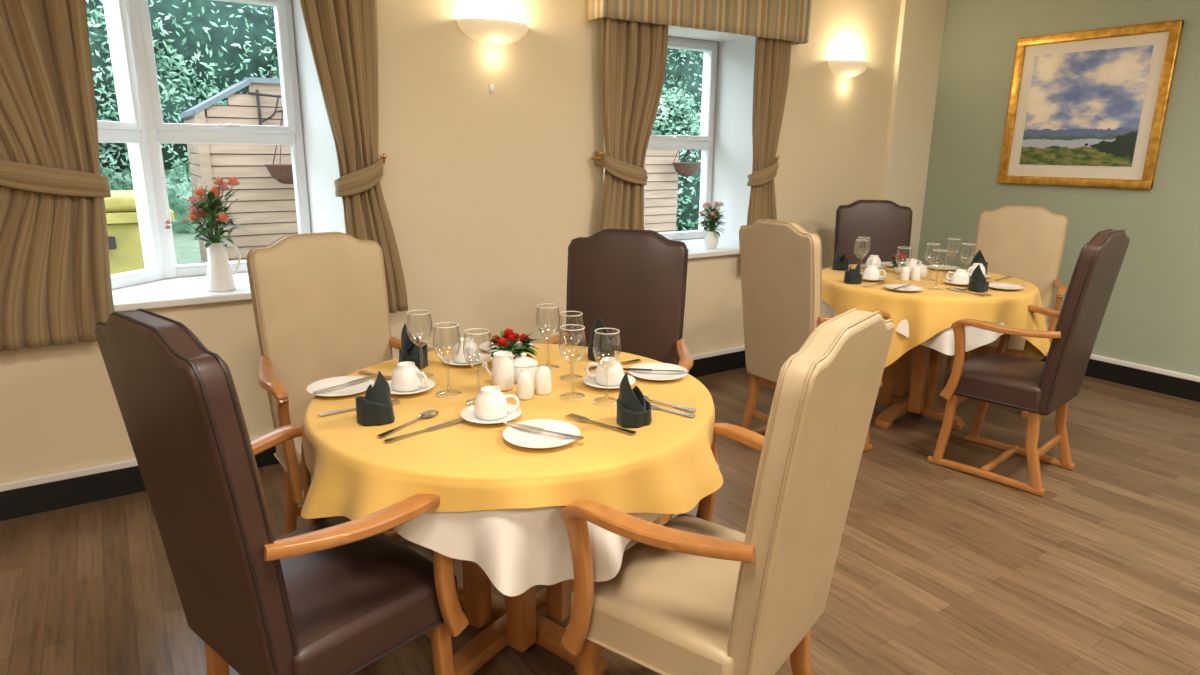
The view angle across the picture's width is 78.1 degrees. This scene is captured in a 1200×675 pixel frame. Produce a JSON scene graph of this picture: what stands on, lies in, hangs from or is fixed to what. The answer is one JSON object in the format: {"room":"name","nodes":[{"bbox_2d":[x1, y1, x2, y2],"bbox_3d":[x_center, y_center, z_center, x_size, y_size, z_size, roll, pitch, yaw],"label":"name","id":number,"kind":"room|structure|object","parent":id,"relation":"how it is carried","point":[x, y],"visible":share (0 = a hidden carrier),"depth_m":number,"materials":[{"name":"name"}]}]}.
{"room":"care facility","nodes":[
{"label":"care facility","id":0,"kind":"room"},
{"bbox_2d":[0,0,946,482],"bbox_3d":[-0.936,-0.840,3.769,7.923,2.550,0.699,-9,17,-33],"label":"wall","id":1,"kind":"structure","parent":0,"point":[486,195],"depth_m":3.73,"materials":[{"name":"beige paint"}]},
{"bbox_2d":[97,0,165,288],"bbox_3d":[-2.105,-0.813,2.906,0.115,1.300,0.765,4,15,14],"label":"frame","id":2,"kind":"object","parent":1,"relation":"attached to","point":[131,128],"visible":0.52,"depth_m":3.19,"materials":[{"name":"white plastic"}]},
{"bbox_2d":[128,0,175,277],"bbox_3d":[-2.034,-0.910,3.292,0.100,1.300,0.100,-9,17,-33],"label":"trim","id":3,"kind":"structure","parent":1,"relation":"attached to","point":[152,138],"depth_m":3.28,"materials":[{"name":"white plastic"}]},
{"bbox_2d":[112,272,251,311],"bbox_3d":[-1.790,-0.220,3.284,1.460,0.030,0.634,-9,17,-33],"label":"windowsill","id":4,"kind":"structure","parent":1,"relation":"attached to","point":[190,290],"depth_m":3.09,"materials":[{"name":"white paint"}]},
{"bbox_2d":[165,176,247,291],"bbox_3d":[-1.626,-0.433,3.105,0.286,0.474,0.216,0,14,-1],"label":"vase","id":5,"kind":"object","parent":4,"relation":"on","point":[220,278],"visible":1,"depth_m":3.10,"materials":[{"name":"white"}]},
{"bbox_2d":[138,0,310,276],"bbox_3d":[-1.738,-0.950,3.457,0.660,1.300,0.115,-9,17,-33],"label":"frame","id":6,"kind":"object","parent":1,"relation":"attached to","point":[291,134],"visible":0.76,"depth_m":3.48,"materials":[{"name":"white plastic"}]},
{"bbox_2d":[0,345,745,520],"bbox_3d":[-0.776,0.394,3.798,7.703,0.148,0.021,-9,17,-33],"label":"baseboard","id":7,"kind":"structure","parent":1,"relation":"attached to","point":[48,492],"depth_m":2.96,"materials":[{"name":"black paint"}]},
{"bbox_2d":[489,84,493,92],"bbox_3d":[-0.522,-1.202,3.565,0.025,0.040,0.006,-9,17,-33],"label":"wall switch","id":8,"kind":"object","parent":1,"relation":"attached to","point":[491,86],"visible":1,"depth_m":3.56,"materials":[{"name":"white paint"}]},
{"bbox_2d":[456,18,528,44],"bbox_3d":[-0.477,-1.431,3.463,0.366,0.091,0.123,-9,17,-33],"label":"wall sconce","id":9,"kind":"object","parent":1,"relation":"attached to","point":[483,30],"visible":1,"depth_m":3.42,"materials":[{"name":"glass"}]},
{"bbox_2d":[604,36,717,240],"bbox_3d":[0.268,-1.260,4.757,1.220,1.300,0.115,-9,17,-33],"label":"frame","id":10,"kind":"object","parent":1,"relation":"attached to","point":[705,141],"visible":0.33,"depth_m":4.98,"materials":[{"name":"white plastic"}]},
{"bbox_2d":[587,0,811,44],"bbox_3d":[0.603,-1.836,4.074,1.500,0.290,0.150,-9,17,-33],"label":"pelmet","id":11,"kind":"object","parent":1,"relation":"attached to","point":[789,20],"visible":1,"depth_m":4.06,"materials":[{"name":"fabric"}]},
{"bbox_2d":[591,17,667,231],"bbox_3d":[0.175,-1.002,3.986,0.473,1.460,0.129,-6,16,-26],"label":"curtain","id":12,"kind":"object","parent":11,"relation":"hanging from","point":[634,53],"visible":0.73,"depth_m":3.93,"materials":[{"name":"brown fabric"}]},
{"bbox_2d":[747,37,791,225],"bbox_3d":[1.030,-1.137,4.550,0.122,1.460,0.302,13,19,41],"label":"curtain","id":13,"kind":"object","parent":11,"relation":"hanging from","point":[772,56],"visible":0.69,"depth_m":4.48,"materials":[{"name":"brown fabric"}]},
{"bbox_2d":[673,238,739,258],"bbox_3d":[0.416,-0.561,4.713,1.400,0.030,0.634,-9,17,-33],"label":"windowsill","id":14,"kind":"structure","parent":1,"relation":"attached to","point":[696,248],"depth_m":4.67,"materials":[{"name":"white paint"}]},
{"bbox_2d":[697,201,725,247],"bbox_3d":[0.706,-0.715,4.673,0.184,0.292,0.191,2,14,5],"label":"vase","id":15,"kind":"object","parent":14,"relation":"on","point":[711,239],"visible":1,"depth_m":4.65,"materials":[{"name":"white"}]},
{"bbox_2d":[827,60,868,76],"bbox_3d":[1.658,-1.761,4.847,0.366,0.091,0.123,-9,17,-33],"label":"wall sconce","id":16,"kind":"object","parent":1,"relation":"attached to","point":[847,68],"visible":1,"depth_m":4.79,"materials":[{"name":"glass"}]},
{"bbox_3d":[-1.622,-1.772,2.590,1.950,0.035,0.116,-9,17,-33],"label":"rail","id":17,"kind":"object","parent":1,"relation":"attached to","visible":0},
{"bbox_2d":[0,0,114,351],"bbox_3d":[-2.101,-0.814,2.486,0.721,1.760,0.143,-7,16,-29],"label":"curtain","id":18,"kind":"object","parent":17,"relation":"hanging from","point":[56,286],"visible":1,"depth_m":2.62,"materials":[{"name":"brown fabric"}]},
{"bbox_2d":[300,0,407,312],"bbox_3d":[-1.056,-0.964,3.147,0.386,1.775,0.137,-13,20,-43],"label":"curtain","id":19,"kind":"object","parent":17,"relation":"hanging from","point":[342,34],"visible":0.86,"depth_m":3.14,"materials":[{"name":"brown fabric"}]},
{"bbox_2d":[0,353,1199,674],"bbox_3d":[0.887,1.118,1.422,7.923,0.050,6.236,-9,17,-33],"label":"floor","id":20,"kind":"structure","parent":0,"point":[939,569],"depth_m":2.58,"materials":[{"name":"brown wood"}]},
{"bbox_2d":[94,308,468,674],"bbox_3d":[-0.653,0.454,1.624,0.611,1.105,0.543,12,18,38],"label":"dining chair","id":21,"kind":"object","parent":20,"relation":"on","point":[335,595],"visible":0.89,"depth_m":1.41,"materials":[{"name":"brown leather"}]},
{"bbox_2d":[246,232,441,538],"bbox_3d":[-0.849,0.221,2.533,0.611,1.105,0.543,-11,18,-37],"label":"dining chair","id":22,"kind":"object","parent":20,"relation":"on","point":[320,300],"visible":0.47,"depth_m":2.55,"materials":[{"name":"beige leather"}]},
{"bbox_2d":[453,560,607,674],"bbox_3d":[-0.234,0.520,2.102,1.030,0.750,1.030,11,18,35],"label":"dining table","id":23,"kind":"object","parent":20,"relation":"on","point":[520,622],"visible":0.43,"depth_m":2.08,"materials":[{"name":"brown wood"}]},
{"bbox_2d":[302,465,718,595],"bbox_3d":[-0.225,0.287,2.046,1.081,0.280,1.081,9,17,31],"label":"tablecloth","id":24,"kind":"object","parent":23,"relation":"on","point":[518,550],"visible":0.2,"depth_m":1.54,"materials":[{"name":"fabric"}]},
{"bbox_2d":[301,344,722,519],"bbox_3d":[-0.238,0.217,2.029,1.102,0.143,1.110,1,14,2],"label":"tablecloth","id":25,"kind":"object","parent":24,"relation":"on","point":[669,465],"visible":0.68,"depth_m":1.64,"materials":[{"name":"fabric"}]},
{"bbox_2d":[306,376,374,396],"bbox_3d":[-0.702,0.136,2.006,0.176,0.014,0.176,-9,17,-33],"label":"plate","id":26,"kind":"object","parent":25,"relation":"on","point":[362,386],"visible":0.88,"depth_m":2.02,"materials":[{"name":"white"}]},
{"bbox_2d":[313,374,377,393],"bbox_3d":[-0.684,0.124,2.015,0.021,0.002,0.213,11,18,35],"label":"knife","id":27,"kind":"object","parent":26,"relation":"on","point":[375,375],"visible":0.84,"depth_m":2.02,"materials":[{"name":"silver metal"}]},
{"bbox_2d":[319,399,400,415],"bbox_3d":[-0.605,0.177,1.865,0.200,0.002,0.025,-9,17,-33],"label":"fork","id":28,"kind":"object","parent":25,"relation":"on","point":[395,400],"visible":0.47,"depth_m":1.84,"materials":[{"name":"silver metal"}]},
{"bbox_2d":[355,371,394,425],"bbox_3d":[-0.542,0.137,1.777,0.088,0.129,0.088,-3,15,-13],"label":"napkin","id":29,"kind":"object","parent":25,"relation":"on","point":[375,408],"visible":1,"depth_m":1.75,"materials":[{"name":"fabric"}]},
{"bbox_2d":[358,370,391,378],"bbox_3d":[-0.612,0.113,2.122,0.213,0.002,0.021,8,16,27],"label":"knife","id":30,"kind":"object","parent":25,"relation":"on","point":[361,371],"visible":0.5,"depth_m":2.15,"materials":[{"name":"silver metal"}]},
{"bbox_2d":[377,410,438,437],"bbox_3d":[-0.455,0.203,1.764,0.041,0.007,0.198,8,16,27],"label":"spoon","id":31,"kind":"object","parent":25,"relation":"on","point":[429,413],"visible":1,"depth_m":1.78,"materials":[{"name":"silver metal"}]},
{"bbox_2d":[387,361,434,394],"bbox_3d":[-0.524,0.107,2.002,0.148,0.075,0.148,8,16,25],"label":"teacup","id":32,"kind":"object","parent":25,"relation":"on","point":[406,378],"visible":0.96,"depth_m":1.97,"materials":[{"name":"white"}]},
{"bbox_2d":[399,323,427,368],"bbox_3d":[-0.560,0.022,2.225,0.088,0.129,0.088,-9,17,-33],"label":"napkin","id":33,"kind":"object","parent":25,"relation":"on","point":[410,352],"visible":0.82,"depth_m":2.22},
{"bbox_2d":[407,310,434,378],"bbox_3d":[-0.512,0.020,2.112,0.073,0.190,0.073,-2,15,-11],"label":"wine glass","id":34,"kind":"object","parent":25,"relation":"on","point":[431,374],"visible":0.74,"depth_m":2.10,"materials":[{"name":"clear glass"}]},
{"bbox_2d":[384,419,464,442],"bbox_3d":[-0.404,0.216,1.725,0.213,0.002,0.021,-13,19,-42],"label":"knife","id":35,"kind":"object","parent":25,"relation":"on","point":[453,422],"visible":0.9,"depth_m":1.73,"materials":[{"name":"silver metal"}]},
{"bbox_2d":[433,322,461,397],"bbox_3d":[-0.405,0.059,1.966,0.073,0.190,0.073,-2,15,-11],"label":"wine glass","id":36,"kind":"object","parent":25,"relation":"on","point":[453,390],"visible":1,"depth_m":1.96,"materials":[{"name":"clear glass"}]},
{"bbox_2d":[442,337,488,364],"bbox_3d":[-0.411,0.041,2.267,0.148,0.075,0.148,-6,16,-23],"label":"teacup","id":37,"kind":"object","parent":25,"relation":"on","point":[471,350],"visible":0.92,"depth_m":2.24,"materials":[{"name":"white"}]},
{"bbox_2d":[463,328,491,405],"bbox_3d":[-0.314,0.076,1.903,0.073,0.190,0.073,-2,15,-11],"label":"wine glass","id":38,"kind":"object","parent":25,"relation":"on","point":[470,399],"visible":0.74,"depth_m":1.89,"materials":[{"name":"clear glass"}]},
{"bbox_2d":[460,386,520,423],"bbox_3d":[-0.266,0.161,1.802,0.148,0.075,0.148,0,14,-4],"label":"teacup","id":39,"kind":"object","parent":25,"relation":"on","point":[490,406],"visible":1,"depth_m":1.78,"materials":[{"name":"white"}]},
{"bbox_2d":[485,351,514,390],"bbox_3d":[-0.275,0.091,2.026,0.089,0.099,0.062,0,14,-2],"label":"milk jug","id":40,"kind":"object","parent":25,"relation":"on","point":[502,374],"visible":0.89,"depth_m":2.00,"materials":[{"name":"white"}]},
{"bbox_2d":[479,341,532,351],"bbox_3d":[-0.308,0.032,2.430,0.176,0.014,0.176,-9,17,-33],"label":"plate","id":41,"kind":"object","parent":25,"relation":"on","point":[484,346],"visible":0.23,"depth_m":2.42,"materials":[{"name":"white"}]},
{"bbox_2d":[487,328,537,358],"bbox_3d":[-0.268,0.033,2.210,0.173,0.121,0.156,-9,17,-33],"label":"flower arrangement","id":42,"kind":"object","parent":25,"relation":"on","point":[510,341],"visible":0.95,"depth_m":2.20,"materials":[{"name":"red"}]},
{"bbox_2d":[516,370,533,399],"bbox_3d":[-0.198,0.122,1.957,0.048,0.075,0.048,-9,17,-33],"label":"salt shaker","id":43,"kind":"object","parent":25,"relation":"on","point":[525,383],"visible":0.96,"depth_m":1.94,"materials":[{"name":"white"}]},
{"bbox_2d":[513,352,537,382],"bbox_3d":[-0.212,0.082,2.097,0.089,0.083,0.082,-6,16,-23],"label":"sugar bowl","id":44,"kind":"object","parent":25,"relation":"on","point":[523,362],"visible":0.72,"depth_m":2.07,"materials":[{"name":"white"}]},
{"bbox_2d":[503,419,579,447],"bbox_3d":[-0.133,0.223,1.687,0.176,0.014,0.176,-9,17,-33],"label":"plate","id":45,"kind":"object","parent":25,"relation":"on","point":[521,437],"visible":0.91,"depth_m":1.69,"materials":[{"name":"white"}]},
{"bbox_2d":[503,422,583,439],"bbox_3d":[-0.133,0.212,1.692,0.213,0.002,0.021,8,16,26],"label":"knife","id":46,"kind":"object","parent":45,"relation":"on","point":[523,426],"visible":1,"depth_m":1.69,"materials":[{"name":"silver metal"}]},
{"bbox_2d":[534,366,551,394],"bbox_3d":[-0.153,0.112,1.998,0.048,0.075,0.048,-9,17,-33],"label":"pepper shaker","id":47,"kind":"object","parent":25,"relation":"on","point":[543,382],"visible":1,"depth_m":1.98,"materials":[{"name":"white"}]},
{"bbox_2d":[536,303,559,369],"bbox_3d":[-0.156,-0.002,2.215,0.073,0.190,0.073,-2,15,-11],"label":"wine glass","id":48,"kind":"object","parent":25,"relation":"on","point":[555,365],"visible":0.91,"depth_m":2.20,"materials":[{"name":"clear glass"}]},
{"bbox_2d":[559,311,583,380],"bbox_3d":[-0.082,0.024,2.117,0.073,0.190,0.073,-2,15,-11],"label":"wine glass","id":49,"kind":"object","parent":25,"relation":"on","point":[563,375],"visible":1,"depth_m":2.12,"materials":[{"name":"clear glass"}]},
{"bbox_2d":[559,324,585,399],"bbox_3d":[-0.073,0.065,1.954,0.073,0.190,0.073,-2,15,-11],"label":"wine glass","id":50,"kind":"object","parent":25,"relation":"on","point":[565,393],"visible":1,"depth_m":1.94,"materials":[{"name":"clear glass"}]},
{"bbox_2d":[587,316,613,360],"bbox_3d":[0.001,0.001,2.333,0.088,0.129,0.088,8,16,25],"label":"napkin","id":51,"kind":"object","parent":25,"relation":"on","point":[604,343],"visible":0.95,"depth_m":2.32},
{"bbox_2d":[565,413,636,434],"bbox_3d":[0.001,0.207,1.772,0.200,0.002,0.025,11,18,35],"label":"fork","id":52,"kind":"object","parent":25,"relation":"on","point":[571,415],"visible":1,"depth_m":1.78,"materials":[{"name":"silver metal"}]},
{"bbox_2d":[593,328,620,404],"bbox_3d":[0.018,0.075,1.919,0.073,0.190,0.073,-2,15,-11],"label":"wine glass","id":53,"kind":"object","parent":25,"relation":"on","point":[601,397],"visible":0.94,"depth_m":1.91,"materials":[{"name":"clear glass"}]},
{"bbox_2d":[583,357,635,388],"bbox_3d":[0.027,0.096,2.068,0.148,0.075,0.148,5,15,16],"label":"teacup","id":54,"kind":"object","parent":25,"relation":"on","point":[610,378],"visible":0.95,"depth_m":2.04,"materials":[{"name":"white"}]},
{"bbox_2d":[584,359,641,370],"bbox_3d":[0.043,0.083,2.262,0.200,0.002,0.025,-9,17,-33],"label":"fork","id":55,"kind":"object","parent":25,"relation":"on","point":[635,360],"visible":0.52,"depth_m":2.28,"materials":[{"name":"silver metal"}]},
{"bbox_2d":[616,372,651,427],"bbox_3d":[0.083,0.141,1.783,0.088,0.129,0.088,0,14,-4],"label":"napkin","id":56,"kind":"object","parent":25,"relation":"on","point":[633,411],"visible":1,"depth_m":1.76,"materials":[{"name":"fabric"}]},
{"bbox_2d":[628,362,687,379],"bbox_3d":[0.170,0.104,2.168,0.176,0.014,0.176,-9,17,-33],"label":"plate","id":57,"kind":"object","parent":25,"relation":"on","point":[654,375],"visible":0.92,"depth_m":2.17,"materials":[{"name":"white"}]},
{"bbox_2d":[623,368,687,372],"bbox_3d":[0.151,0.096,2.161,0.213,0.002,0.021,2,14,6],"label":"knife","id":58,"kind":"object","parent":57,"relation":"on","point":[625,369],"visible":0.78,"depth_m":2.16,"materials":[{"name":"silver metal"}]},
{"bbox_2d":[643,395,695,411],"bbox_3d":[0.160,0.169,1.923,0.198,0.007,0.041,10,17,34],"label":"spoon","id":59,"kind":"object","parent":25,"relation":"on","point":[645,397],"visible":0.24,"depth_m":1.90,"materials":[{"name":"silver metal"}]},
{"bbox_2d":[651,405,695,416],"bbox_3d":[0.146,0.180,1.888,0.213,0.002,0.021,10,17,33],"label":"knife","id":60,"kind":"object","parent":25,"relation":"on","point":[652,406],"visible":0.62,"depth_m":1.86,"materials":[{"name":"silver metal"}]},
{"bbox_2d":[535,229,692,524],"bbox_3d":[0.042,0.186,2.705,0.611,1.105,0.543,4,15,14],"label":"dining chair","id":61,"kind":"object","parent":20,"relation":"on","point":[634,280],"visible":0.34,"depth_m":2.78,"materials":[{"name":"brown leather"}]},
{"bbox_2d":[560,308,893,674],"bbox_3d":[0.265,0.459,1.643,0.543,1.105,0.611,11,18,36],"label":"dining chair","id":62,"kind":"object","parent":20,"relation":"on","point":[697,595],"visible":0.92,"depth_m":1.46,"materials":[{"name":"beige leather"}]},
{"bbox_2d":[739,219,890,450],"bbox_3d":[0.976,-0.005,3.492,0.543,1.105,0.611,-8,17,-31],"label":"dining chair","id":63,"kind":"object","parent":20,"relation":"on","point":[781,261],"visible":0.57,"depth_m":3.31,"materials":[{"name":"beige leather"}]},
{"bbox_2d":[829,200,915,392],"bbox_3d":[1.701,-0.276,4.589,0.611,1.105,0.543,3,14,8],"label":"dining chair","id":64,"kind":"object","parent":20,"relation":"on","point":[888,224],"visible":0.23,"depth_m":4.67,"materials":[{"name":"brown leather"}]},
{"bbox_2d":[875,344,964,429],"bbox_3d":[1.692,0.060,3.987,1.030,0.750,1.030,-13,19,-42],"label":"dining table","id":65,"kind":"object","parent":20,"relation":"on","point":[922,399],"visible":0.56,"depth_m":3.97,"materials":[{"name":"brown wood"}]},
{"bbox_2d":[821,301,1004,355],"bbox_3d":[1.693,-0.177,3.930,1.125,0.272,1.113,-9,17,-33],"label":"tablecloth","id":66,"kind":"object","parent":65,"relation":"on","point":[943,341],"visible":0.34,"depth_m":3.43,"materials":[{"name":"fabric"}]},
{"bbox_2d":[822,264,1049,367],"bbox_3d":[1.691,-0.134,3.939,1.128,0.367,1.110,-1,14,-7],"label":"tablecloth","id":67,"kind":"object","parent":66,"relation":"on","point":[927,312],"visible":0.59,"depth_m":3.49,"materials":[{"name":"fabric"}]},
{"bbox_2d":[832,246,848,270],"bbox_3d":[1.357,-0.446,4.143,0.088,0.129,0.088,-9,17,-33],"label":"napkin","id":68,"kind":"object","parent":67,"relation":"on","point":[839,263],"visible":1,"depth_m":4.13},
{"bbox_2d":[844,258,861,283],"bbox_3d":[1.273,-0.340,3.721,0.088,0.129,0.088,-3,15,-13],"label":"napkin","id":69,"kind":"object","parent":67,"relation":"on","point":[853,276],"visible":1,"depth_m":3.69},
{"bbox_2d":[862,265,885,280],"bbox_3d":[1.399,-0.332,3.807,0.148,0.075,0.148,8,16,25],"label":"teacup","id":70,"kind":"object","parent":67,"relation":"on","point":[871,272],"visible":0.98,"depth_m":3.78,"materials":[{"name":"white"}]},
{"bbox_2d":[861,255,886,268],"bbox_3d":[1.549,-0.427,4.184,0.148,0.075,0.148,8,16,25],"label":"teacup","id":71,"kind":"object","parent":67,"relation":"on","point":[873,259],"visible":0.66,"depth_m":4.16,"materials":[{"name":"white"}]},
{"bbox_2d":[881,262,901,266],"bbox_3d":[1.707,-0.421,4.294,0.176,0.014,0.176,-9,17,-33],"label":"plate","id":72,"kind":"object","parent":67,"relation":"on","point":[888,264],"visible":0.38,"depth_m":4.31,"materials":[{"name":"white"}]},
{"bbox_2d":[890,252,912,273],"bbox_3d":[1.643,-0.410,4.042,0.138,0.115,0.125,-9,17,-33],"label":"flower arrangement","id":73,"kind":"object","parent":67,"relation":"on","point":[901,258],"visible":0.83,"depth_m":4.03,"materials":[{"name":"red"}]},
{"bbox_2d":[896,247,911,278],"bbox_3d":[1.491,-0.349,3.643,0.073,0.190,0.073,-2,15,-11],"label":"wine glass","id":74,"kind":"object","parent":67,"relation":"on","point":[898,247],"visible":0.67,"depth_m":3.62,"materials":[{"name":"clear glass"}]},
{"bbox_2d":[885,284,923,291],"bbox_3d":[1.460,-0.235,3.551,0.176,0.014,0.176,-9,17,-33],"label":"plate","id":75,"kind":"object","parent":67,"relation":"on","point":[909,288],"visible":0.96,"depth_m":3.56,"materials":[{"name":"white"}]},
{"bbox_2d":[899,266,909,280],"bbox_3d":[1.574,-0.333,3.815,0.048,0.075,0.048,-9,17,-33],"label":"pepper shaker","id":76,"kind":"object","parent":67,"relation":"on","point":[904,273],"visible":0.94,"depth_m":3.80,"materials":[{"name":"white"}]},
{"bbox_2d":[898,258,918,278],"bbox_3d":[1.623,-0.362,3.885,0.089,0.099,0.062,0,14,-2],"label":"milk jug","id":77,"kind":"object","parent":67,"relation":"on","point":[913,262],"visible":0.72,"depth_m":3.86,"materials":[{"name":"white"}]},
{"bbox_2d":[910,266,920,280],"bbox_3d":[1.632,-0.333,3.818,0.048,0.075,0.048,-9,17,-33],"label":"salt shaker","id":78,"kind":"object","parent":67,"relation":"on","point":[916,271],"visible":1,"depth_m":3.80,"materials":[{"name":"white"}]},
{"bbox_2d":[917,261,927,277],"bbox_3d":[1.702,-0.365,3.932,0.089,0.083,0.082,-6,16,-23],"label":"sugar bowl","id":79,"kind":"object","parent":67,"relation":"on","point":[923,267],"visible":0.55,"depth_m":3.90,"materials":[{"name":"white"}]},
{"bbox_2d":[922,243,939,281],"bbox_3d":[1.705,-0.388,3.804,0.073,0.190,0.073,-2,15,-11],"label":"wine glass","id":80,"kind":"object","parent":67,"relation":"on","point":[935,243],"visible":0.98,"depth_m":3.79,"materials":[{"name":"clear glass"}]},
{"bbox_2d":[928,249,946,290],"bbox_3d":[1.624,-0.325,3.554,0.073,0.190,0.073,-2,15,-11],"label":"wine glass","id":81,"kind":"object","parent":67,"relation":"on","point":[934,249],"visible":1,"depth_m":3.55,"materials":[{"name":"clear glass"}]},
{"bbox_2d":[927,265,959,270],"bbox_3d":[1.945,-0.393,4.192,0.176,0.014,0.176,-9,17,-33],"label":"plate","id":82,"kind":"object","parent":67,"relation":"on","point":[937,267],"visible":0.91,"depth_m":4.21,"materials":[{"name":"white"}]},
{"bbox_2d":[943,238,960,274],"bbox_3d":[1.915,-0.441,4.022,0.073,0.190,0.073,-2,15,-11],"label":"wine glass","id":83,"kind":"object","parent":67,"relation":"on","point":[948,238],"visible":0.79,"depth_m":4.01,"materials":[{"name":"clear glass"}]},
{"bbox_2d":[944,269,968,285],"bbox_3d":[1.807,-0.302,3.704,0.148,0.075,0.148,-13,19,-42],"label":"teacup","id":84,"kind":"object","parent":67,"relation":"on","point":[960,277],"visible":0.91,"depth_m":3.68,"materials":[{"name":"white"}]},
{"bbox_2d":[945,288,985,295],"bbox_3d":[1.731,-0.216,3.509,0.021,0.002,0.213,-6,16,-26],"label":"knife","id":85,"kind":"object","parent":67,"relation":"on","point":[945,288],"visible":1,"depth_m":3.51,"materials":[{"name":"silver metal"}]},
{"bbox_2d":[955,287,990,294],"bbox_3d":[1.773,-0.220,3.515,0.041,0.007,0.198,-6,16,-25],"label":"spoon","id":86,"kind":"object","parent":67,"relation":"on","point":[956,287],"visible":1,"depth_m":3.54,"materials":[{"name":"silver metal"}]},
{"bbox_2d":[968,265,988,291],"bbox_3d":[1.826,-0.291,3.553,0.088,0.129,0.088,0,14,-4],"label":"napkin","id":87,"kind":"object","parent":67,"relation":"on","point":[977,282],"visible":1,"depth_m":3.53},
{"bbox_2d":[970,250,987,273],"bbox_3d":[2.078,-0.416,4.052,0.088,0.129,0.088,-9,17,-33],"label":"napkin","id":88,"kind":"object","parent":67,"relation":"on","point":[979,258],"visible":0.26,"depth_m":4.06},
{"bbox_2d":[967,263,991,277],"bbox_3d":[1.998,-0.354,3.916,0.148,0.075,0.148,-6,16,-23],"label":"teacup","id":89,"kind":"object","parent":67,"relation":"on","point":[970,269],"visible":0.53,"depth_m":3.89,"materials":[{"name":"white"}]},
{"bbox_2d":[989,283,1024,289],"bbox_3d":[1.978,-0.247,3.619,0.176,0.014,0.176,-9,17,-33],"label":"plate","id":90,"kind":"object","parent":67,"relation":"on","point":[1002,286],"visible":0.91,"depth_m":3.63,"materials":[{"name":"white"}]},
{"bbox_2d":[940,205,1068,417],"bbox_3d":[2.319,-0.182,4.242,0.611,1.105,0.543,11,18,35],"label":"dining chair","id":91,"kind":"object","parent":20,"relation":"on","point":[1026,243],"visible":0.38,"depth_m":4.25,"materials":[{"name":"beige leather"}]},
{"bbox_2d":[927,229,1129,496],"bbox_3d":[1.879,0.062,3.268,0.611,1.105,0.543,-12,19,-41],"label":"dining chair","id":92,"kind":"object","parent":20,"relation":"on","point":[1038,388],"visible":0.96,"depth_m":3.13,"materials":[{"name":"brown leather"}]},
{"bbox_2d":[917,0,1199,376],"bbox_3d":[4.155,-0.645,3.211,0.100,2.550,6.236,-9,17,-33],"label":"wall","id":93,"kind":"structure","parent":0,"point":[1151,317],"depth_m":4.67,"materials":[{"name":"green paint"}]},
{"bbox_2d":[998,20,1183,189],"bbox_3d":[3.024,-1.430,4.645,0.035,0.940,0.920,-9,17,-33],"label":"framed picture","id":94,"kind":"object","parent":93,"relation":"attached to","point":[1088,108],"visible":1,"depth_m":4.60,"materials":[{"name":"paper"}]},
{"bbox_2d":[1019,45,1153,166],"bbox_3d":[3.024,-1.435,4.643,0.001,0.690,0.670,-9,17,-33],"label":"print","id":95,"kind":"object","parent":94,"relation":"attached to","point":[1084,108],"depth_m":4.62},
{"bbox_2d":[1040,354,1199,401],"bbox_3d":[4.110,0.532,3.450,0.021,0.148,5.976,-9,17,-33],"label":"baseboard","id":96,"kind":"structure","parent":93,"relation":"attached to","point":[1168,382],"depth_m":4.54,"materials":[{"name":"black paint"}]},
{"label":"outside","id":97,"kind":"structure","parent":0,"visible":0},
{"bbox_2d":[173,233,200,263],"bbox_3d":[-3.092,-1.917,13.587,38.000,0.050,17.884,-9,17,-33],"label":"ground","id":98,"kind":"structure","parent":97,"point":[187,250],"depth_m":11.06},
{"bbox_2d":[104,190,174,273],"bbox_3d":[-3.246,-0.358,4.925,0.780,1.200,0.600,-9,17,-33],"label":"bin","id":99,"kind":"object","parent":98,"relation":"on","point":[124,239],"visible":0.1,"depth_m":4.70,"materials":[{"name":"yellow plastic"}]},
{"bbox_2d":[102,153,200,233],"bbox_3d":[-4.147,-4.335,14.639,38.000,4.098,1.701,-9,17,-33],"label":"treeline","id":100,"kind":"object","parent":98,"relation":"on","point":[180,212],"visible":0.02,"depth_m":12.69,"materials":[{"name":"green plant"}]},
{"bbox_2d":[86,0,279,198],"bbox_3d":[-4.613,-2.877,8.761,2.076,4.163,5.478,13,19,41],"label":"tree","id":101,"kind":"object","parent":98,"relation":"on","point":[202,48],"visible":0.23,"depth_m":7.94,"materials":[{"name":"green plant"}]},
{"bbox_2d":[180,70,297,262],"bbox_3d":[-2.473,-1.226,6.602,1.980,2.070,1.109,-9,17,-33],"label":"garden shed","id":102,"kind":"object","parent":98,"relation":"on","point":[265,207],"depth_m":5.83,"materials":[{"name":"brown"}]},
{"bbox_2d":[265,110,293,183],"bbox_3d":[-2.435,-1.471,5.726,0.327,0.557,0.327,5,15,18],"label":"hanging basket","id":103,"kind":"object","parent":102,"relation":"hanging from","point":[283,173],"visible":0.65,"depth_m":5.66,"materials":[{"name":"wicker"}]},
{"bbox_2d":[603,148,678,232],"bbox_3d":[0.249,-1.275,7.916,1.540,1.570,0.110,-9,17,-33],"label":"shed","id":104,"kind":"object","parent":98,"relation":"on","point":[660,209],"visible":0.1,"depth_m":8.09,"materials":[{"name":"brown"}]},
{"bbox_2d":[651,86,701,230],"bbox_3d":[1.384,-2.092,9.727,2.047,2.284,0.879,-8,17,-31],"label":"hedge","id":105,"kind":"object","parent":98,"relation":"on","point":[671,114],"visible":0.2,"depth_m":9.24,"materials":[{"name":"green plant"}]},
{"bbox_2d":[656,48,703,135],"bbox_3d":[0.985,-3.974,11.412,4.948,5.093,2.191,-7,16,-29],"label":"tree","id":106,"kind":"object","parent":98,"relation":"on","point":[684,68],"visible":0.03,"depth_m":10.94,"materials":[{"name":"green plant"}]},
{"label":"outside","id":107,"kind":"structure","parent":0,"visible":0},
{"bbox_2d":[672,123,700,176],"bbox_3d":[0.935,-2.002,7.907,0.327,0.557,0.327,5,15,18],"label":"hanging basket","id":108,"kind":"object","parent":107,"point":[685,169],"visible":0.9,"depth_m":7.86,"materials":[{"name":"wicker"}]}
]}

